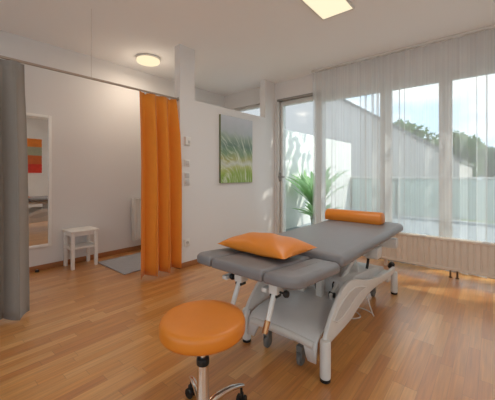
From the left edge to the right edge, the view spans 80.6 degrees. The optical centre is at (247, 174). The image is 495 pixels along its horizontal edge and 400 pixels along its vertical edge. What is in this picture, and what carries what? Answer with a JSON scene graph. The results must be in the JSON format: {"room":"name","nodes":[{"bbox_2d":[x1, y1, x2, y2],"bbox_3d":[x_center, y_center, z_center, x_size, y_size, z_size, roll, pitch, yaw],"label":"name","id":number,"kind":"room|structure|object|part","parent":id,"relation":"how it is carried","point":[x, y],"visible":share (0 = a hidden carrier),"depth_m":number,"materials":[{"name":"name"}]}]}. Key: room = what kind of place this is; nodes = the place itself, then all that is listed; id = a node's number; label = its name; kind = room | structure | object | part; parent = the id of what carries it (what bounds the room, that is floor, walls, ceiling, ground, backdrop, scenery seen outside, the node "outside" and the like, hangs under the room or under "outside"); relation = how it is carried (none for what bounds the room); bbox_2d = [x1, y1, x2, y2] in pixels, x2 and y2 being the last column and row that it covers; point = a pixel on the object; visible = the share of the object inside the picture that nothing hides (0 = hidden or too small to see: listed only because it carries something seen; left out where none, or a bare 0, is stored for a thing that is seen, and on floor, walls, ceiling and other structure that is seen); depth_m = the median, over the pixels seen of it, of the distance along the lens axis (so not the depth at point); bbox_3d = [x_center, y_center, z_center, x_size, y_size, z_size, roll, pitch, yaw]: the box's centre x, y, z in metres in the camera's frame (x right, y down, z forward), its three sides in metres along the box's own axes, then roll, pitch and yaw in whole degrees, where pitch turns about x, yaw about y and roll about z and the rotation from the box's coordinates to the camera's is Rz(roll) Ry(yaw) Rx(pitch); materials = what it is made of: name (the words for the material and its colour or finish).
{"room":"examination room","nodes":[
{"label":"examination room","id":0,"kind":"room"},
{"bbox_2d":[0,30,223,266],"bbox_3d":[-2.304,-0.210,3.537,0.200,2.600,6.050,0,0,40],"label":"wall","id":1,"kind":"structure","parent":0,"point":[96,133],"depth_m":3.73,"materials":[{"name":"white paint"}]},
{"bbox_2d":[26,112,51,248],"bbox_3d":[-2.454,0.072,3.180,0.030,1.505,0.550,0,0,40],"label":"wall mirror","id":2,"kind":"object","parent":1,"relation":"attached to","point":[39,126],"visible":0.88,"depth_m":3.30,"materials":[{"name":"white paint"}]},
{"bbox_2d":[29,245,140,272],"bbox_3d":[-2.239,1.059,3.449,0.014,0.062,5.600,0,0,40],"label":"baseboard","id":3,"kind":"structure","parent":1,"relation":"attached to","point":[124,250],"depth_m":3.66,"materials":[{"name":"brown wood"}]},
{"bbox_2d":[131,198,140,240],"bbox_3d":[-1.384,0.635,4.394,0.107,0.590,0.754,0,0,40],"label":"radiator","id":4,"kind":"object","parent":1,"relation":"attached to","point":[135,202],"visible":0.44,"depth_m":4.11,"materials":[{"name":"white metal"}]},
{"bbox_3d":[-1.610,0.635,4.098,0.072,0.590,0.010,0,0,40],"label":"panel","id":5,"kind":"part","parent":4,"relation":"part of","materials":[{"name":"white metal"}]},
{"bbox_3d":[-1.353,0.635,4.370,0.025,0.570,0.750,0,0,40],"label":"panel","id":6,"kind":"part","parent":4,"relation":"part of","materials":[{"name":"white metal"}]},
{"bbox_2d":[175,44,274,262],"bbox_3d":[-0.203,-0.210,4.142,0.100,2.600,1.920,0,0,40],"label":"wall partition","id":7,"kind":"structure","parent":0,"point":[214,212],"depth_m":3.78,"materials":[{"name":"white paint"}]},
{"bbox_2d":[174,259,198,268],"bbox_3d":[-0.202,1.060,4.132,0.114,0.060,1.934,0,0,40],"label":"baseboard","id":8,"kind":"structure","parent":7,"relation":"attached to","point":[192,262],"depth_m":3.46,"materials":[{"name":"brown wood"}]},
{"bbox_2d":[184,172,189,184],"bbox_3d":[-0.712,0.050,3.446,0.016,0.155,0.080,0,0,40],"label":"double switch","id":9,"kind":"object","parent":7,"relation":"attached to","point":[186,174],"visible":1,"depth_m":3.44,"materials":[{"name":"white plastic"}]},
{"bbox_2d":[184,239,189,246],"bbox_3d":[-0.713,0.805,3.447,0.012,0.085,0.085,0,0,40],"label":"wall socket","id":10,"kind":"object","parent":7,"relation":"attached to","point":[186,241],"visible":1,"depth_m":3.44,"materials":[{"name":"white plastic"}]},
{"bbox_2d":[184,160,189,166],"bbox_3d":[-0.712,-0.135,3.446,0.016,0.080,0.080,0,0,40],"label":"light switch","id":11,"kind":"object","parent":7,"relation":"attached to","point":[186,162],"visible":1,"depth_m":3.44,"materials":[{"name":"white plastic"}]},
{"bbox_2d":[184,136,190,145],"bbox_3d":[-0.705,-0.395,3.441,0.032,0.100,0.085,0,0,40],"label":"thermostat","id":12,"kind":"object","parent":7,"relation":"attached to","point":[187,140],"visible":1,"depth_m":3.42,"materials":[{"name":"white plastic"}]},
{"bbox_2d":[219,114,251,182],"bbox_3d":[-0.151,-0.340,4.098,0.034,0.910,0.656,0,0,40],"label":"print","id":13,"kind":"object","parent":7,"relation":"attached to","point":[235,134],"visible":1,"depth_m":4.04,"materials":[{"name":"green paper"}]},
{"bbox_2d":[0,215,494,399],"bbox_3d":[3.697,1.190,1.399,12.140,0.200,10.500,0,0,40],"label":"floor","id":14,"kind":"structure","parent":0,"point":[90,331],"depth_m":1.88,"materials":[{"name":"brown wood"}]},
{"bbox_2d":[62,226,98,270],"bbox_3d":[-1.998,0.870,3.502,0.280,0.440,0.314,0,0,40],"label":"step stool","id":15,"kind":"object","parent":14,"relation":"on","point":[86,230],"visible":1,"depth_m":3.47,"materials":[{"name":"white paint"}]},
{"bbox_3d":[-2.167,0.881,3.478,0.036,0.418,0.036,0,0,40],"label":"leg","id":16,"kind":"part","parent":15,"relation":"part of","materials":[{"name":"white paint"}]},
{"bbox_3d":[-1.996,0.881,3.334,0.036,0.418,0.036,0,0,40],"label":"leg","id":17,"kind":"part","parent":15,"relation":"part of","materials":[{"name":"white paint"}]},
{"bbox_3d":[-1.998,0.661,3.502,0.280,0.022,0.314,0,0,40],"label":"seat","id":18,"kind":"part","parent":15,"relation":"part of","materials":[{"name":"white paint"}]},
{"bbox_2d":[68,242,94,249],"bbox_3d":[-2.000,0.855,3.503,0.250,0.020,0.218,0,0,40],"label":"shelf","id":19,"kind":"object","parent":15,"relation":"attached to","point":[82,245],"depth_m":3.47,"materials":[{"name":"white paint"}]},
{"bbox_3d":[-2.004,0.881,3.673,0.036,0.418,0.036,0,0,40],"label":"leg","id":20,"kind":"part","parent":15,"relation":"part of","materials":[{"name":"white paint"}]},
{"bbox_3d":[-1.832,0.881,3.529,0.036,0.418,0.036,0,0,40],"label":"leg","id":21,"kind":"part","parent":15,"relation":"part of","materials":[{"name":"white paint"}]},
{"bbox_2d":[98,252,140,274],"bbox_3d":[-1.290,1.083,3.749,0.680,0.013,0.950,0,0,40],"label":"rug","id":22,"kind":"object","parent":14,"relation":"on","point":[127,264],"visible":0.45,"depth_m":3.54,"materials":[{"name":"grey fabric"}]},
{"bbox_2d":[159,300,246,399],"bbox_3d":[-0.172,0.843,1.238,0.460,0.494,0.461,0,0,40],"label":"stool","id":23,"kind":"object","parent":14,"relation":"on","point":[201,329],"visible":1,"depth_m":1.19,"materials":[{"name":"orange leather"}]},
{"bbox_3d":[-0.239,0.987,1.349,0.038,0.050,0.210,0,0,-24],"label":"leg","id":24,"kind":"part","parent":23,"relation":"part of","materials":[{"name":"silver metal"}]},
{"bbox_3d":[-0.189,0.631,1.236,0.360,0.070,0.360,0,0,40],"label":"seat","id":25,"kind":"part","parent":23,"relation":"part of","materials":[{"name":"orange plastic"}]},
{"bbox_3d":[-0.097,0.987,1.319,0.210,0.050,0.038,0,0,-42],"label":"leg","id":26,"kind":"part","parent":23,"relation":"part of","materials":[{"name":"silver metal"}]},
{"bbox_2d":[197,220,402,383],"bbox_3d":[0.558,0.765,2.147,0.699,0.650,1.975,0,0,40],"label":"table","id":27,"kind":"object","parent":14,"relation":"on","point":[302,298],"visible":0.9,"depth_m":1.76,"materials":[{"name":"grey leather"}]},
{"bbox_2d":[197,247,243,266],"bbox_3d":[-0.103,0.483,1.775,0.158,0.088,0.485,0,0,40],"label":"cushion","id":28,"kind":"object","parent":27,"relation":"on","point":[205,258],"depth_m":1.62,"materials":[{"name":"grey leather"}]},
{"bbox_3d":[0.045,0.544,1.739,0.030,0.020,0.520,0,0,40],"label":"head rail","id":29,"kind":"part","parent":27,"relation":"part of","materials":[{"name":"silver metal"}]},
{"bbox_3d":[-0.070,0.539,1.535,0.049,0.034,0.034,0,0,40],"label":"clamp knob","id":30,"kind":"part","parent":27,"relation":"part of","materials":[{"name":"black plastic"}]},
{"bbox_3d":[-0.062,0.610,1.466,0.025,0.177,0.116,0,0,35],"label":"support rod","id":31,"kind":"part","parent":27,"relation":"part of","materials":[{"name":"white paint"}]},
{"bbox_3d":[0.442,0.787,2.432,0.024,0.256,1.428,0,0,40],"label":"frame","id":32,"kind":"part","parent":27,"relation":"part of","materials":[{"name":"white paint"}]},
{"bbox_2d":[212,252,309,281],"bbox_3d":[0.090,0.484,1.613,0.334,0.087,0.485,0,0,40],"label":"cushion","id":33,"kind":"object","parent":27,"relation":"on","point":[241,266],"depth_m":1.49,"materials":[{"name":"grey leather"}]},
{"bbox_3d":[0.244,0.544,1.572,0.030,0.020,0.520,0,0,40],"label":"head rail","id":34,"kind":"part","parent":27,"relation":"part of","materials":[{"name":"silver metal"}]},
{"bbox_2d":[217,232,316,258],"bbox_3d":[0.109,0.405,1.718,0.490,0.104,0.330,0,-1,42],"label":"pillow","id":35,"kind":"object","parent":27,"relation":"on","point":[270,245],"visible":1,"depth_m":1.61,"materials":[{"name":"orange leather"}]},
{"bbox_3d":[0.103,0.613,1.321,0.025,0.177,0.116,0,0,35],"label":"support rod","id":36,"kind":"part","parent":27,"relation":"part of","materials":[{"name":"white paint"}]},
{"bbox_3d":[0.166,0.542,1.330,0.049,0.034,0.034,0,0,40],"label":"clamp knob","id":37,"kind":"part","parent":27,"relation":"part of","materials":[{"name":"black plastic"}]},
{"bbox_2d":[263,258,339,289],"bbox_3d":[0.289,0.483,1.446,0.174,0.087,0.485,0,0,40],"label":"cushion","id":38,"kind":"object","parent":27,"relation":"on","point":[302,273],"depth_m":1.35,"materials":[{"name":"grey leather"}]},
{"bbox_2d":[277,220,402,266],"bbox_3d":[0.734,0.477,2.342,0.654,0.070,1.440,0,0,40],"label":"cushion","id":39,"kind":"object","parent":27,"relation":"on","point":[342,243],"depth_m":2.08,"materials":[{"name":"grey leather"}]},
{"bbox_3d":[0.733,0.705,2.154,0.024,0.263,0.570,0,0,40],"label":"lift arm","id":40,"kind":"part","parent":27,"relation":"part of","materials":[{"name":"white paint"}]},
{"bbox_2d":[325,208,384,224],"bbox_3d":[1.001,0.390,2.757,0.524,0.102,0.139,0,0,41],"label":"bolster","id":41,"kind":"object","parent":27,"relation":"on","point":[377,218],"visible":1,"depth_m":2.69,"materials":[{"name":"orange leather"}]},
{"bbox_3d":[0.857,0.787,2.083,0.024,0.256,1.428,0,0,40],"label":"frame","id":42,"kind":"part","parent":27,"relation":"part of","materials":[{"name":"white paint"}]},
{"bbox_3d":[1.306,0.825,2.652,0.062,0.065,0.052,0,0,40],"label":"knob","id":43,"kind":"part","parent":27,"relation":"part of","materials":[{"name":"black plastic"}]},
{"bbox_2d":[293,201,340,224],"bbox_3d":[1.323,0.807,5.372,0.893,0.605,0.969,0,0,-22],"label":"potted palm","id":44,"kind":"object","parent":14,"relation":"on","point":[311,211],"visible":0.23,"depth_m":5.39,"materials":[{"name":"plant"}]},
{"bbox_2d":[286,130,350,228],"bbox_3d":[1.615,0.100,7.049,0.200,2.020,4.270,0,0,40],"label":"wall","id":45,"kind":"structure","parent":14,"relation":"on","point":[300,147],"depth_m":6.62,"materials":[{"name":"white paint"}]},
{"bbox_2d":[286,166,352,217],"bbox_3d":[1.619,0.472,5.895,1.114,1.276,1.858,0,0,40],"label":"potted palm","id":46,"kind":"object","parent":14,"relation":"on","point":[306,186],"visible":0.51,"depth_m":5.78,"materials":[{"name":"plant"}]},
{"bbox_2d":[351,177,494,221],"bbox_3d":[7.176,0.585,5.072,10.820,1.050,0.070,0,0,40],"label":"balustrade","id":47,"kind":"object","parent":14,"relation":"on","point":[473,197],"visible":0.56,"depth_m":7.33,"materials":[{"name":"clear glass"}]},
{"bbox_3d":[3.047,0.600,8.543,0.030,1.020,0.060,0,0,40],"label":"post","id":48,"kind":"part","parent":47,"relation":"part of","materials":[{"name":"metal"}]},
{"bbox_3d":[3.508,0.580,8.152,1.180,0.940,0.015,0,0,40],"label":"glass panel","id":49,"kind":"part","parent":47,"relation":"part of","materials":[{"name":"clear glass"}]},
{"bbox_3d":[3.965,0.600,7.771,0.030,1.020,0.060,0,0,40],"label":"post","id":50,"kind":"part","parent":47,"relation":"part of","materials":[{"name":"metal"}]},
{"bbox_3d":[4.427,0.580,7.380,1.180,0.940,0.015,0,0,40],"label":"glass panel","id":51,"kind":"part","parent":47,"relation":"part of","materials":[{"name":"clear glass"}]},
{"bbox_3d":[7.176,0.080,5.072,10.820,0.040,0.070,0,0,40],"label":"rail","id":52,"kind":"part","parent":47,"relation":"part of","materials":[{"name":"metal"}]},
{"bbox_3d":[5.345,0.580,6.608,1.180,0.940,0.015,0,0,40],"label":"glass panel","id":53,"kind":"part","parent":47,"relation":"part of","materials":[{"name":"clear glass"}]},
{"bbox_2d":[381,232,494,278],"bbox_3d":[2.479,0.877,2.809,2.428,0.425,0.110,0,0,40],"label":"radiator","id":54,"kind":"object","parent":14,"relation":"on","point":[477,257],"visible":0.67,"depth_m":3.08,"materials":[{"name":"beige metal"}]},
{"bbox_2d":[400,232,494,243],"bbox_3d":[2.486,0.681,2.817,2.420,0.014,0.088,0,0,40],"label":"grille","id":55,"kind":"object","parent":54,"relation":"attached to","point":[409,235],"depth_m":3.11,"materials":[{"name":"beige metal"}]},
{"bbox_2d":[0,0,494,95],"bbox_3d":[-0.107,-1.610,1.691,5.940,0.200,6.050,0,0,40],"label":"ceiling","id":56,"kind":"structure","parent":0,"point":[237,45],"depth_m":3.06,"materials":[{"name":"paint"}]},
{"bbox_2d":[0,55,178,100],"bbox_3d":[-1.986,-1.183,1.989,0.040,0.655,3.669,0,0,40],"label":"rail","id":57,"kind":"object","parent":56,"relation":"hanging from","point":[1,56],"visible":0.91,"depth_m":2.58,"materials":[{"name":"metal"}]},
{"bbox_2d":[0,59,29,319],"bbox_3d":[-1.889,0.110,2.031,0.145,1.950,0.629,0,0,40],"label":"curtain","id":58,"kind":"object","parent":57,"relation":"hanging from","point":[14,212],"visible":1,"depth_m":2.17,"materials":[{"name":"fabric"}]},
{"bbox_2d":[139,91,181,278],"bbox_3d":[-0.942,0.103,3.165,0.139,1.938,0.506,0,0,40],"label":"curtain","id":59,"kind":"object","parent":57,"relation":"hanging from","point":[161,161],"visible":1,"depth_m":3.18,"materials":[{"name":"fabric"}]},
{"bbox_2d":[136,54,159,66],"bbox_3d":[-1.286,-1.472,3.785,0.300,0.075,0.300,0,0,40],"label":"ceiling lamp","id":60,"kind":"object","parent":56,"relation":"attached to","point":[150,60],"visible":1,"depth_m":3.71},
{"bbox_2d":[301,0,354,19],"bbox_3d":[0.644,-1.499,2.483,0.310,0.022,0.630,0,0,40],"label":"recessed light","id":61,"kind":"object","parent":56,"relation":"in","point":[324,9],"visible":1,"depth_m":2.61,"materials":[{"name":"white plastic"}]},
{"bbox_2d":[311,24,494,72],"bbox_3d":[2.322,-1.495,3.104,3.600,0.030,0.060,0,0,40],"label":"track","id":62,"kind":"object","parent":56,"relation":"attached to","point":[491,27],"visible":1,"depth_m":3.42,"materials":[{"name":"metal"}]},
{"bbox_2d":[224,30,494,233],"bbox_3d":[1.749,-0.210,3.899,5.540,2.600,0.220,0,0,40],"label":"wall","id":63,"kind":"structure","parent":0,"point":[477,48],"depth_m":3.72,"materials":[{"name":"white paint"}]},
{"bbox_2d":[235,104,259,111],"bbox_3d":[0.092,-0.520,5.253,0.820,1.420,0.100,0,0,40],"label":"window","id":64,"kind":"structure","parent":63,"relation":"in","point":[254,106],"depth_m":5.26,"materials":[{"name":"paint"}]},
{"bbox_2d":[276,102,279,233],"bbox_3d":[0.510,-0.052,4.822,0.045,2.285,0.062,0,0,40],"label":"trim","id":65,"kind":"structure","parent":63,"relation":"attached to","point":[277,103],"depth_m":4.79,"materials":[{"name":"paint"}]},
{"bbox_2d":[278,95,319,232],"bbox_3d":[0.808,-0.075,4.606,0.710,2.290,0.169,0,0,40],"label":"door","id":66,"kind":"structure","parent":63,"relation":"in","point":[316,98],"depth_m":4.61,"materials":[{"name":"paint"}]},
{"bbox_2d":[277,91,320,101],"bbox_3d":[0.795,-1.214,4.582,0.760,0.037,0.062,0,0,40],"label":"trim","id":67,"kind":"structure","parent":63,"relation":"attached to","point":[318,92],"depth_m":4.53,"materials":[{"name":"metal"}]},
{"bbox_2d":[320,81,385,221],"bbox_3d":[1.456,-0.095,4.106,0.925,2.250,0.100,0,0,40],"label":"window","id":68,"kind":"structure","parent":63,"relation":"in","point":[377,87],"depth_m":3.99,"materials":[{"name":"paint"}]},
{"bbox_2d":[386,69,445,236],"bbox_3d":[2.057,-0.095,3.601,0.646,2.250,0.100,0,0,40],"label":"window","id":69,"kind":"structure","parent":63,"relation":"in","point":[439,76],"depth_m":3.47,"materials":[{"name":"paint"}]},
{"bbox_2d":[446,59,494,237],"bbox_3d":[2.702,-0.095,3.058,1.039,2.250,0.100,0,0,40],"label":"window","id":70,"kind":"structure","parent":63,"relation":"in","point":[486,67],"depth_m":3.32,"materials":[{"name":"paint"}]},
{"label":"outside","id":71,"kind":"structure","parent":0,"visible":0},
{"bbox_2d":[461,219,494,222],"bbox_3d":[22.103,1.640,26.294,60.000,0.100,51.300,0,0,40],"label":"ground","id":72,"kind":"structure","parent":71,"point":[461,219],"depth_m":9.88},
{"bbox_2d":[243,99,473,220],"bbox_3d":[3.466,-2.000,18.001,16.340,7.180,8.180,0,0,40],"label":"neighbouring building","id":73,"kind":"structure","parent":72,"relation":"on","point":[346,121],"depth_m":11.70,"materials":[{"name":"white paint"}]},
{"bbox_2d":[392,119,438,145],"bbox_3d":[11.883,-1.306,21.125,3.912,5.799,4.170,0,0,40],"label":"broadleaf tree","id":74,"kind":"object","parent":72,"relation":"on","point":[409,127],"visible":0.16,"depth_m":20.34,"materials":[{"name":"green plant"}]},
{"bbox_2d":[453,130,487,176],"bbox_3d":[13.042,-0.569,17.723,2.441,4.328,2.919,0,0,40],"label":"broadleaf tree","id":75,"kind":"object","parent":72,"relation":"on","point":[472,150],"visible":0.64,"depth_m":16.85,"materials":[{"name":"green plant"}]},
{"bbox_2d":[478,145,494,176],"bbox_3d":[17.379,-0.281,20.076,3.912,3.754,3.016,0,0,40],"label":"broadleaf tree","id":76,"kind":"object","parent":72,"relation":"on","point":[488,163],"visible":0.49,"depth_m":19.71,"materials":[{"name":"green plant"}]}
]}

